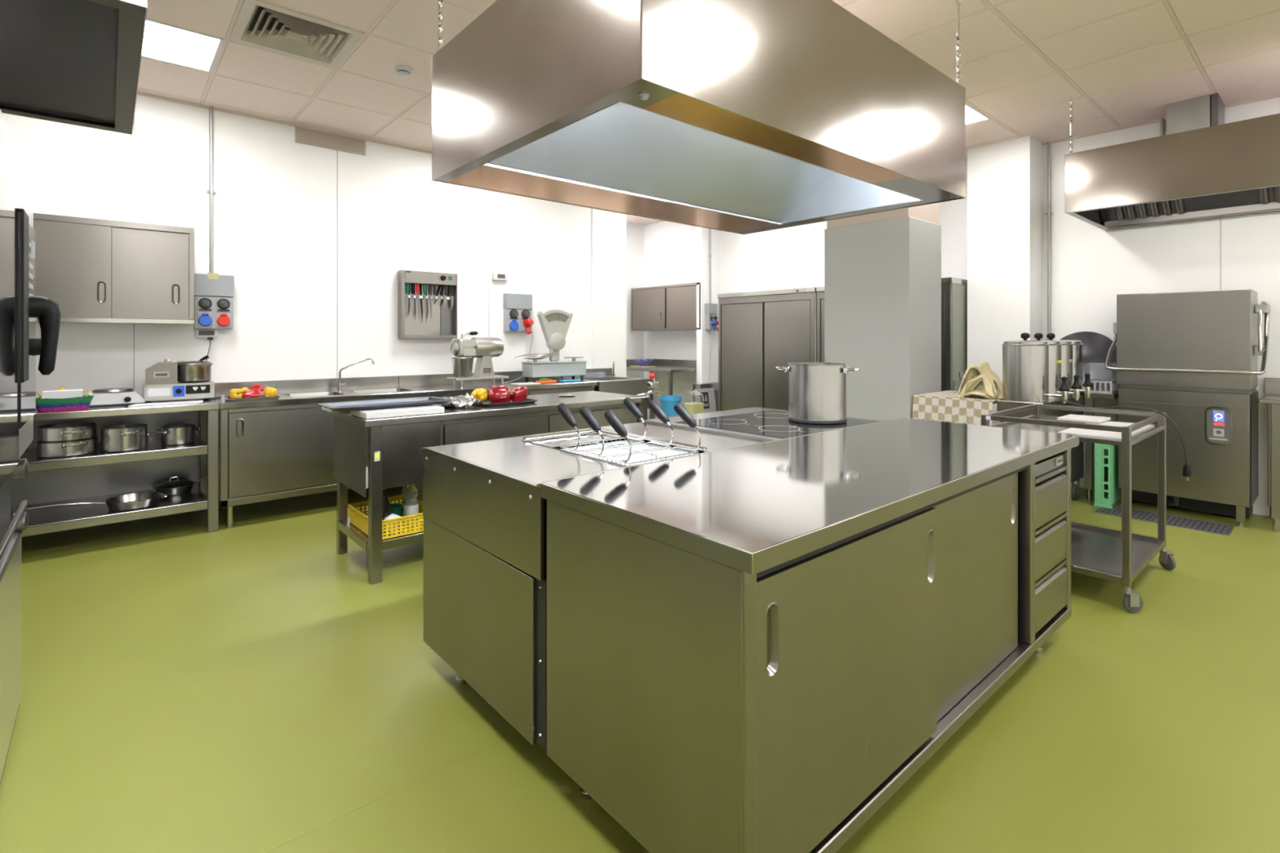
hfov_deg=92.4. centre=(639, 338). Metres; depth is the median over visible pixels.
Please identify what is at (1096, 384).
crate
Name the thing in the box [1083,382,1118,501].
bench
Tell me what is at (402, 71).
smoke detector
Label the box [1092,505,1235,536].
floor drain
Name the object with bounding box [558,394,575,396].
dish
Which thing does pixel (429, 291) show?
knife
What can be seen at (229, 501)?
plinth
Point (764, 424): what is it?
induction hob
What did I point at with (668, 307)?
upper cabinet
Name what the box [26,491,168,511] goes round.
frying pan
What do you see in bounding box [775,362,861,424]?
stock pot
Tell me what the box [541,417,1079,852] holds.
base cabinet
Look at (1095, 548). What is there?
shelf
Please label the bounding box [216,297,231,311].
power socket
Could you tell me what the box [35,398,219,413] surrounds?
countertop
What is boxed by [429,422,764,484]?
countertop
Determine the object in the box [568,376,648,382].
countertop
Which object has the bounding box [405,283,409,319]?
knife
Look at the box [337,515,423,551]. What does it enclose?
shelf
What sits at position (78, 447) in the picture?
pot
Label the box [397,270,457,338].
cabinet
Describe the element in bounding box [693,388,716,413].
box
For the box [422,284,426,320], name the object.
knife
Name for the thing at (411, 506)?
plastic bottle
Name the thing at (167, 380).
food processor
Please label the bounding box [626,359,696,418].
table
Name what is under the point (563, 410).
basket
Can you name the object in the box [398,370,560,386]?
backsplash
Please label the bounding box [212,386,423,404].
countertop
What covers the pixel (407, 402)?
sheet pan
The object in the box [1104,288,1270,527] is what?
dishwasher
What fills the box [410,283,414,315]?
knife
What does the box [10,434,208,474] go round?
shelf
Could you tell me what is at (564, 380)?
tray
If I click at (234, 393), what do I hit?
bell pepper
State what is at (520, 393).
bell pepper
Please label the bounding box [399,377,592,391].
countertop
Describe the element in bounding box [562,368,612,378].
backsplash
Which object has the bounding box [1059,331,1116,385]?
round tray
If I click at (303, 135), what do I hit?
wall plate
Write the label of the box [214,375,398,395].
backsplash
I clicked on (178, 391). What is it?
switch
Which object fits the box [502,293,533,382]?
box
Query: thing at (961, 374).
glass jug
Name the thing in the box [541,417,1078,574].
countertop
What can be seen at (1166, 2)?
trim
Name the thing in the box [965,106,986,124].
diffuser
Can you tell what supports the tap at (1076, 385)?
on the urn at (1055, 346)
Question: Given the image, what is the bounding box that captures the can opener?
[635,373,665,418]
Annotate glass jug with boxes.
[959,372,964,381]
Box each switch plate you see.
[173,385,184,396]
[709,315,713,321]
[713,315,717,321]
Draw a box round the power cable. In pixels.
[1057,400,1191,480]
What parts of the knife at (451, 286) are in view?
blade, handle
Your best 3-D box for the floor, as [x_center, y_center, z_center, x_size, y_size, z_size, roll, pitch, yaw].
[0.536,1.370,3.014,8.260,0.100,11.050,0,0,-41]
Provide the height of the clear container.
0.138 m
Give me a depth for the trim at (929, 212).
5.22 m
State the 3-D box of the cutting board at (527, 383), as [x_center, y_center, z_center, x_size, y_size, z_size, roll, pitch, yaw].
[-1.099,0.436,5.905,0.240,0.013,0.160,0,0,-41]
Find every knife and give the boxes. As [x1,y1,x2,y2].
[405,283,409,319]
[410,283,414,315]
[415,283,420,318]
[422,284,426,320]
[427,284,432,318]
[432,284,435,300]
[437,284,444,304]
[444,284,448,306]
[450,285,453,309]
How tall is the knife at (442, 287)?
0.208 m
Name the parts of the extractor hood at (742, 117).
chain, panel, panel, panel, panel, panel, chain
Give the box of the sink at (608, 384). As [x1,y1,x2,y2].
[562,368,649,419]
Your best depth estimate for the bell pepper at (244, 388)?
4.44 m
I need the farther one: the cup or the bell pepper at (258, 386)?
the bell pepper at (258, 386)
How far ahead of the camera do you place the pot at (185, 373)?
4.32 m
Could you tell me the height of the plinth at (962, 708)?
0.040 m
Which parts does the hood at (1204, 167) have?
chain, panel, panel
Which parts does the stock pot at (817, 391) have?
handle, handle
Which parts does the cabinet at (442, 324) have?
panel, panel, knife rail, panel, panel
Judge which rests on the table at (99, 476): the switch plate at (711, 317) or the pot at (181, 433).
the pot at (181, 433)
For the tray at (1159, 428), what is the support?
on the trolley
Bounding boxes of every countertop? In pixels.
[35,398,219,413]
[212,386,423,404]
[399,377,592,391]
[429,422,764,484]
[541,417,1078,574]
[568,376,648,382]
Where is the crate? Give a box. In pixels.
[1082,379,1119,393]
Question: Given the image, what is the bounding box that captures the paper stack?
[41,389,82,399]
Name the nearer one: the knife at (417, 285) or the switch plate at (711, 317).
the knife at (417, 285)
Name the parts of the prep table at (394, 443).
leg, leg, door, door, leg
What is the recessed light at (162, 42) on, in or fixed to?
in the ceiling
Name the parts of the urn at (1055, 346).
lid knob, lid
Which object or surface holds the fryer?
on the floor
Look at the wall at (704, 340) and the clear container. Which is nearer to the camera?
the clear container
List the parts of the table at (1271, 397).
leg, leg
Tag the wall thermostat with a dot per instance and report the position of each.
(495, 276)
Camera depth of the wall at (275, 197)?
5.22 m
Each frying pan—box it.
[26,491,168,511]
[147,476,207,496]
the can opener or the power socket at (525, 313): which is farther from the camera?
the power socket at (525, 313)
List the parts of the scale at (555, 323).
weighing plate, lid, weight plate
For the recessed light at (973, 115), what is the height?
0.030 m
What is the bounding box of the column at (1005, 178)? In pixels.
[967,135,1042,424]
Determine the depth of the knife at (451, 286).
5.97 m
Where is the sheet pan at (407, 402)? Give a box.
[317,396,452,411]
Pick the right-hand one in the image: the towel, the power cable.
the power cable
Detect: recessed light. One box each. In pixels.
[141,17,224,72]
[965,102,991,124]
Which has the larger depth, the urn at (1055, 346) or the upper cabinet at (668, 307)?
the upper cabinet at (668, 307)
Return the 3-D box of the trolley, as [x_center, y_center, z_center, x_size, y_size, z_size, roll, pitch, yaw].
[2.476,0.873,3.491,0.949,0.894,0.766,0,0,-41]
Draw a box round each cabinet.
[33,213,194,324]
[212,375,427,528]
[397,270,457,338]
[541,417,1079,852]
[631,282,700,330]
[693,381,718,411]
[717,287,817,411]
[816,277,967,391]
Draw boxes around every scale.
[85,387,145,407]
[521,309,586,382]
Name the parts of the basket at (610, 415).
rod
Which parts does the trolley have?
post, rail, post, rail, shelf rail, rail, shelf rail, post, rail, shelf rail, post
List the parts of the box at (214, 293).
socket plate, socket plate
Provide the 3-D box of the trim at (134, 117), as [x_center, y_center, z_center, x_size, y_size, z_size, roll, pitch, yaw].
[1.036,-0.240,4.836,7.544,3.120,5.716,0,0,33]
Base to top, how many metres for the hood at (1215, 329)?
0.699 m
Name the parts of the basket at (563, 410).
rod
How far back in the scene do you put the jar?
4.24 m
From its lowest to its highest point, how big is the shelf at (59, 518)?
0.057 m
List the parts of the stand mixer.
lever, head panel, plate, motor, maker plate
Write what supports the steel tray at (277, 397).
on the sink cabinet at (282, 447)
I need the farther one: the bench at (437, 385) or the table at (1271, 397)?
the bench at (437, 385)
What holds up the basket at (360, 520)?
on the prep table at (394, 443)
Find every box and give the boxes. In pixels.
[193,272,234,329]
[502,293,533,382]
[535,380,556,383]
[574,372,604,378]
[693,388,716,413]
[704,303,718,381]
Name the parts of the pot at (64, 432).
handle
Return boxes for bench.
[398,370,597,397]
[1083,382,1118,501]
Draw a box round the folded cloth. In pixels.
[629,365,655,368]
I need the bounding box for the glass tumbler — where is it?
[952,380,961,392]
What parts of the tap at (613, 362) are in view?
spout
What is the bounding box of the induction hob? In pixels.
[643,407,884,441]
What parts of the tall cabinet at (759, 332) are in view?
post, panel, sliding door, panel, sliding door, post, panel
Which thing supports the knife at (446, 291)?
in the cabinet at (442, 324)
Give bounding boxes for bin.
[684,391,703,414]
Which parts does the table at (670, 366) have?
leg, leg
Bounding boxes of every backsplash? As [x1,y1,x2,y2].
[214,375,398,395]
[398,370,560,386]
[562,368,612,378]
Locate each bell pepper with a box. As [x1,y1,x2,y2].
[229,388,242,398]
[240,386,248,398]
[242,389,261,398]
[248,383,263,391]
[263,383,277,396]
[471,387,488,401]
[486,385,496,400]
[488,385,513,403]
[509,386,528,401]
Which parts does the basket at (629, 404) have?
rod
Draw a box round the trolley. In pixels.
[981,403,1176,613]
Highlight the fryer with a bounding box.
[418,422,764,750]
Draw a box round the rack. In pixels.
[1093,443,1121,509]
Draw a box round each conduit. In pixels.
[206,106,216,272]
[708,228,711,303]
[1044,141,1053,340]
[1160,117,1164,136]
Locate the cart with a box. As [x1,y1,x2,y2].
[996,393,1084,499]
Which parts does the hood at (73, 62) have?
panel, panel, panel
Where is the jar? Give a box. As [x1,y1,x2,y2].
[220,395,225,402]
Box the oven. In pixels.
[0,109,61,783]
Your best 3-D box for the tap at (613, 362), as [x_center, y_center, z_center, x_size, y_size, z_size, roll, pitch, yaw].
[-0.305,0.354,7.167,0.039,0.188,0.154,0,0,-6]
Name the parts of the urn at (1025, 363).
lid knob, lid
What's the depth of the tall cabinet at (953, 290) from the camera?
5.73 m
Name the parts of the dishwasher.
door, lift handle, tank, control panel, leg, spring arm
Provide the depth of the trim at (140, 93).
5.06 m
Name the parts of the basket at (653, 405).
rod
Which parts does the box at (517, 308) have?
socket plate, cord, socket plate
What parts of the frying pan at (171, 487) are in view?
lid, long handle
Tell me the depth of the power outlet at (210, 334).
4.70 m
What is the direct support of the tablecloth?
on the cloth table
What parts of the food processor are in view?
lid, scraper handle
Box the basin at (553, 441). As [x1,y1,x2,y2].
[521,431,709,466]
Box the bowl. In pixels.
[632,358,653,365]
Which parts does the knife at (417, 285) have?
handle, blade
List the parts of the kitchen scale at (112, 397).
plate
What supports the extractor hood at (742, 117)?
hanging from the ceiling
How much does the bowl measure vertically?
0.100 m
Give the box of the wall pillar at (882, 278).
[824,216,941,420]
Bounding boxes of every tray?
[224,394,280,401]
[440,392,482,408]
[475,398,537,406]
[559,379,581,382]
[989,414,1164,445]
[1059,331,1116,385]
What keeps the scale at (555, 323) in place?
on the bench at (437, 385)
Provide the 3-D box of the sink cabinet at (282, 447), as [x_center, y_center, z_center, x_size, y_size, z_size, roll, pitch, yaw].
[-2.565,0.833,4.952,1.453,0.974,0.712,0,0,-41]
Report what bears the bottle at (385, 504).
in the basket at (360, 520)
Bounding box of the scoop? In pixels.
[514,353,553,358]
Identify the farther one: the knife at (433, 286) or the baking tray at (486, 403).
the knife at (433, 286)
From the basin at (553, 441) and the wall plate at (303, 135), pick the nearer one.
the basin at (553, 441)
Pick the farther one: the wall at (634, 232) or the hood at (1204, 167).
the wall at (634, 232)
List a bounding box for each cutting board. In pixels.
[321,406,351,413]
[351,404,444,419]
[511,382,540,385]
[1057,413,1111,423]
[1057,421,1155,440]
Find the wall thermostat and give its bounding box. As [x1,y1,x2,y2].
[491,272,507,280]
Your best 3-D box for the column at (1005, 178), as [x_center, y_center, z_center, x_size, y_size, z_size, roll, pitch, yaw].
[3.409,-0.330,5.737,0.350,3.300,0.523,0,0,-41]
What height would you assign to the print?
0.155 m
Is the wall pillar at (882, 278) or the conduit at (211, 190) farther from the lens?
the wall pillar at (882, 278)
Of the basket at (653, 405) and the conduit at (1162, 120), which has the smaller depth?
the basket at (653, 405)
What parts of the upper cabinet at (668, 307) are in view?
panel, sliding door, panel, panel, sliding door, panel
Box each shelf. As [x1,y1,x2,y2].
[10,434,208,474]
[10,484,208,537]
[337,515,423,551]
[1071,525,1157,576]
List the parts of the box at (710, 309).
cord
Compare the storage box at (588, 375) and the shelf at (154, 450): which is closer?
the shelf at (154, 450)
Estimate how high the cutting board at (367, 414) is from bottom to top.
0.035 m
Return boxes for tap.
[337,357,374,391]
[612,360,615,376]
[1047,376,1069,403]
[1060,374,1081,399]
[1071,373,1092,397]
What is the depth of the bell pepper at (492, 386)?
4.13 m
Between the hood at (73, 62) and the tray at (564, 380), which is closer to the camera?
the hood at (73, 62)
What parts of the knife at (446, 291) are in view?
blade, handle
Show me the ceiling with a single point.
(414, 23)
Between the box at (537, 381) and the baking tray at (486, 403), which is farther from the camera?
the box at (537, 381)
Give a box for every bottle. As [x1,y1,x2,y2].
[382,488,390,533]
[403,484,418,528]
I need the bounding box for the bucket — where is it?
[659,395,681,417]
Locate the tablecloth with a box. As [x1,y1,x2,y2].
[911,390,1001,425]
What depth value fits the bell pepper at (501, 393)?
3.99 m
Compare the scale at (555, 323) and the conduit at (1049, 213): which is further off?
the scale at (555, 323)
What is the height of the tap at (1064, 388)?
0.190 m
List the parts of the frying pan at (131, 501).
long handle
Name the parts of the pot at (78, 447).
handle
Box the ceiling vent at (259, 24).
[228,0,365,68]
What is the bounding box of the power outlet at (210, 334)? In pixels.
[195,328,217,361]
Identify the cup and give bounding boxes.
[389,503,403,516]
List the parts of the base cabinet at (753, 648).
leg, panel, corner post, sliding door, sliding door, post, leg, panel, drawer, drawer, drawer, name plate, corner post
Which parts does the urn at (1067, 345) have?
lid knob, lid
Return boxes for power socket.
[197,297,213,311]
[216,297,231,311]
[508,309,518,319]
[520,309,530,319]
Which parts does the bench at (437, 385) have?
panel, panel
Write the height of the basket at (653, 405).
0.277 m
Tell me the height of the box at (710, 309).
1.061 m
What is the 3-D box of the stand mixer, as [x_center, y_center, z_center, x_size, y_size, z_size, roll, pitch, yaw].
[-1.528,0.188,5.795,0.530,0.512,0.224,0,0,-41]
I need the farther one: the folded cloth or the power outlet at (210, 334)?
the folded cloth
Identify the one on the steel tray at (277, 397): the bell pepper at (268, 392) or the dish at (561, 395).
the bell pepper at (268, 392)
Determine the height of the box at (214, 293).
0.430 m
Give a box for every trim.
[133,116,1221,389]
[137,0,1279,148]
[137,91,1279,161]
[826,202,938,228]
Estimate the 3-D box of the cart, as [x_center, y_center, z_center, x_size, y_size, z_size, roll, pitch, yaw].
[3.185,0.889,4.820,1.170,0.862,0.295,0,0,-41]
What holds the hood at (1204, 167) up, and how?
hanging from the ceiling
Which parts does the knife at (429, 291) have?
handle, blade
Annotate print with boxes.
[702,395,708,406]
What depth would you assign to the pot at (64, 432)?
3.80 m
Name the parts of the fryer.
leg, panel, rim rail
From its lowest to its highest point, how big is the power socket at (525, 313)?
0.110 m
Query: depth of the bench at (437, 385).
5.91 m
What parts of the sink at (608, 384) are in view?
bowl, leg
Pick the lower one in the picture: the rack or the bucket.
the rack
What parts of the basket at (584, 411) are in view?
rod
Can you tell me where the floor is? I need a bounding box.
[0,485,1279,852]
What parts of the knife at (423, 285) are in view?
handle, blade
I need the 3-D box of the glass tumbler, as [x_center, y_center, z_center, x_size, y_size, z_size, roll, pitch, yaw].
[2.684,0.407,5.176,0.084,0.100,0.084,0,0,-41]
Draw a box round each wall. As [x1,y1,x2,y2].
[2,94,626,486]
[626,222,644,378]
[644,97,1279,516]
[696,226,719,382]
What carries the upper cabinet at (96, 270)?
attached to the wall at (275, 197)
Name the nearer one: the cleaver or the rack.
the rack
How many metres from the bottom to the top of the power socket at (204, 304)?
0.105 m
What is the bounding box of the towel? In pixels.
[952,360,1002,399]
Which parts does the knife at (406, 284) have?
blade, handle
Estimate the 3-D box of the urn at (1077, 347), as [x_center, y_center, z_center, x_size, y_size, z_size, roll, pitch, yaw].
[3.528,0.234,5.127,0.298,0.445,0.298,0,0,-41]
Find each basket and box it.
[35,390,93,412]
[347,494,423,540]
[556,403,614,456]
[579,406,639,462]
[592,397,646,452]
[604,409,666,465]
[617,400,673,457]
[642,403,701,462]
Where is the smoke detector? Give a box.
[395,65,412,77]
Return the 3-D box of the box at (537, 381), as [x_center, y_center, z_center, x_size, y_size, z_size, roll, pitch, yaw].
[-0.941,0.432,6.149,0.200,0.021,0.080,0,0,-41]
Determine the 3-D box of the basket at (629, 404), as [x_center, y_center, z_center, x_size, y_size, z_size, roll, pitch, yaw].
[-0.078,0.391,2.542,0.193,0.277,0.137,0,0,-41]
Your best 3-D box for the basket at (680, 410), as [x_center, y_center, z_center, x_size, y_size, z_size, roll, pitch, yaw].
[0.125,0.391,2.308,0.193,0.277,0.137,0,0,-41]
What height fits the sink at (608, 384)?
0.970 m
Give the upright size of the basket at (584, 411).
0.277 m
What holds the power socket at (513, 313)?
attached to the box at (517, 308)
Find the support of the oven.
on the floor
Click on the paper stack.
(68, 393)
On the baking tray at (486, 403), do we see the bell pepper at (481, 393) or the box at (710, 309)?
the bell pepper at (481, 393)
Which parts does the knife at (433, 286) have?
handle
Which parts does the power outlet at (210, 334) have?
plug cord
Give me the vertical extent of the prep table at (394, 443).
0.885 m
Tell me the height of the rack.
0.500 m
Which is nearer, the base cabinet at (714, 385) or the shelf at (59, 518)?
the shelf at (59, 518)
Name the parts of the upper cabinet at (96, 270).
sliding door, panel, panel, panel, sliding door, panel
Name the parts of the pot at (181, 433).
long handle, handle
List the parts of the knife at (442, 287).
blade, handle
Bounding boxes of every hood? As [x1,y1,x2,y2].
[0,0,146,134]
[431,0,965,234]
[1064,93,1279,230]
[1116,288,1257,389]
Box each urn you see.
[1001,332,1069,403]
[1034,333,1081,399]
[1046,333,1092,397]
[1060,339,1084,394]
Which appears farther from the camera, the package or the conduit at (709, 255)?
the conduit at (709, 255)
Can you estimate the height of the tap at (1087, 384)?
0.190 m
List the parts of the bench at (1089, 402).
leg, leg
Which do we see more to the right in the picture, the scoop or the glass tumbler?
the glass tumbler
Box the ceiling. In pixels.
[137,0,1279,225]
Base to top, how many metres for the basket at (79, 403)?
0.125 m
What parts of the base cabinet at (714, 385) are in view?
door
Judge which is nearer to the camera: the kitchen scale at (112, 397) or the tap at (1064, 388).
the kitchen scale at (112, 397)
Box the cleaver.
[440,296,453,335]
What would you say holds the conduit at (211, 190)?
attached to the wall at (275, 197)
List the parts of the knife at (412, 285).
handle, blade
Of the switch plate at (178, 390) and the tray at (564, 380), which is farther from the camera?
the tray at (564, 380)
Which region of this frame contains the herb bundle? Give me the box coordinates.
[538,377,551,381]
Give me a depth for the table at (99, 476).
4.16 m
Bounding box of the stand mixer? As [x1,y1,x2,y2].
[446,331,508,386]
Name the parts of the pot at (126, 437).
handle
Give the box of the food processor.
[142,355,231,403]
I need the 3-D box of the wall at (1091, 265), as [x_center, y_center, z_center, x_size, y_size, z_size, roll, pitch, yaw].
[3.709,-0.330,5.735,0.100,3.300,11.000,0,0,-41]
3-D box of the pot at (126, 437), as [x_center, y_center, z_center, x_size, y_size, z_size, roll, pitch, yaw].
[-3.390,0.652,4.036,0.244,0.152,0.312,0,0,-41]
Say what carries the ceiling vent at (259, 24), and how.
in the ceiling
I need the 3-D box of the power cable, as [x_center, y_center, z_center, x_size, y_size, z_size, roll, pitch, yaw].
[2.947,0.585,3.826,0.088,0.360,1.067,0,0,2]
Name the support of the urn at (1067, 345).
on the cart
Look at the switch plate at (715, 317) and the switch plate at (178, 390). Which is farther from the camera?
the switch plate at (715, 317)
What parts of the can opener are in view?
knob, post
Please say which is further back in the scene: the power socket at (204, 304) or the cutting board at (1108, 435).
the power socket at (204, 304)
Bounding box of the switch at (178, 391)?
[175,388,182,394]
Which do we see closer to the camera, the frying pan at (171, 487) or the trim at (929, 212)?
the frying pan at (171, 487)
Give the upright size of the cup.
0.100 m
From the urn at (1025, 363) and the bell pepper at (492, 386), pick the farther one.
the urn at (1025, 363)
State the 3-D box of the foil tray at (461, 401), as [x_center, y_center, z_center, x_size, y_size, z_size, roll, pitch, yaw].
[-1.177,0.395,3.931,0.214,0.082,0.335,0,0,-41]
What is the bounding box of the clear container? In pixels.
[1083,362,1116,380]
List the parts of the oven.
glass door, stand panel, stand rail, control panel, knob, lever handle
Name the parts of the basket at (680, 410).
rod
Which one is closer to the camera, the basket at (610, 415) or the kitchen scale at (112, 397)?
the basket at (610, 415)
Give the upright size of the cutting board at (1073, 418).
0.017 m
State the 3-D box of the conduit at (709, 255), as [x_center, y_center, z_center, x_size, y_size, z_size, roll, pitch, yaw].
[0.974,-1.140,8.475,0.064,1.320,0.032,0,0,-41]
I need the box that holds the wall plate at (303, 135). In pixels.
[295,125,365,155]
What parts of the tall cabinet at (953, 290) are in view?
panel, post, sliding door, panel, sliding door, post, panel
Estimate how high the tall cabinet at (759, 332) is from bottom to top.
1.885 m
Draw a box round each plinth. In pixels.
[218,483,349,507]
[809,593,1071,852]
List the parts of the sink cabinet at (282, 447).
panel, frame post, leg, sliding door, bowl, frame rail, sliding door, bowl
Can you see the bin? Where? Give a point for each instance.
(695, 407)
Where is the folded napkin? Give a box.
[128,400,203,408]
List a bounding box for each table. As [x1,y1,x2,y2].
[10,398,219,537]
[329,391,645,584]
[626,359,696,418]
[1257,377,1279,532]
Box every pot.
[35,435,98,457]
[36,422,97,442]
[100,423,148,452]
[146,423,199,445]
[177,364,212,382]
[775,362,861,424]
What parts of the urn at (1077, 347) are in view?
lid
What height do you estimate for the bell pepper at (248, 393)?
0.069 m
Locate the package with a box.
[383,513,403,533]

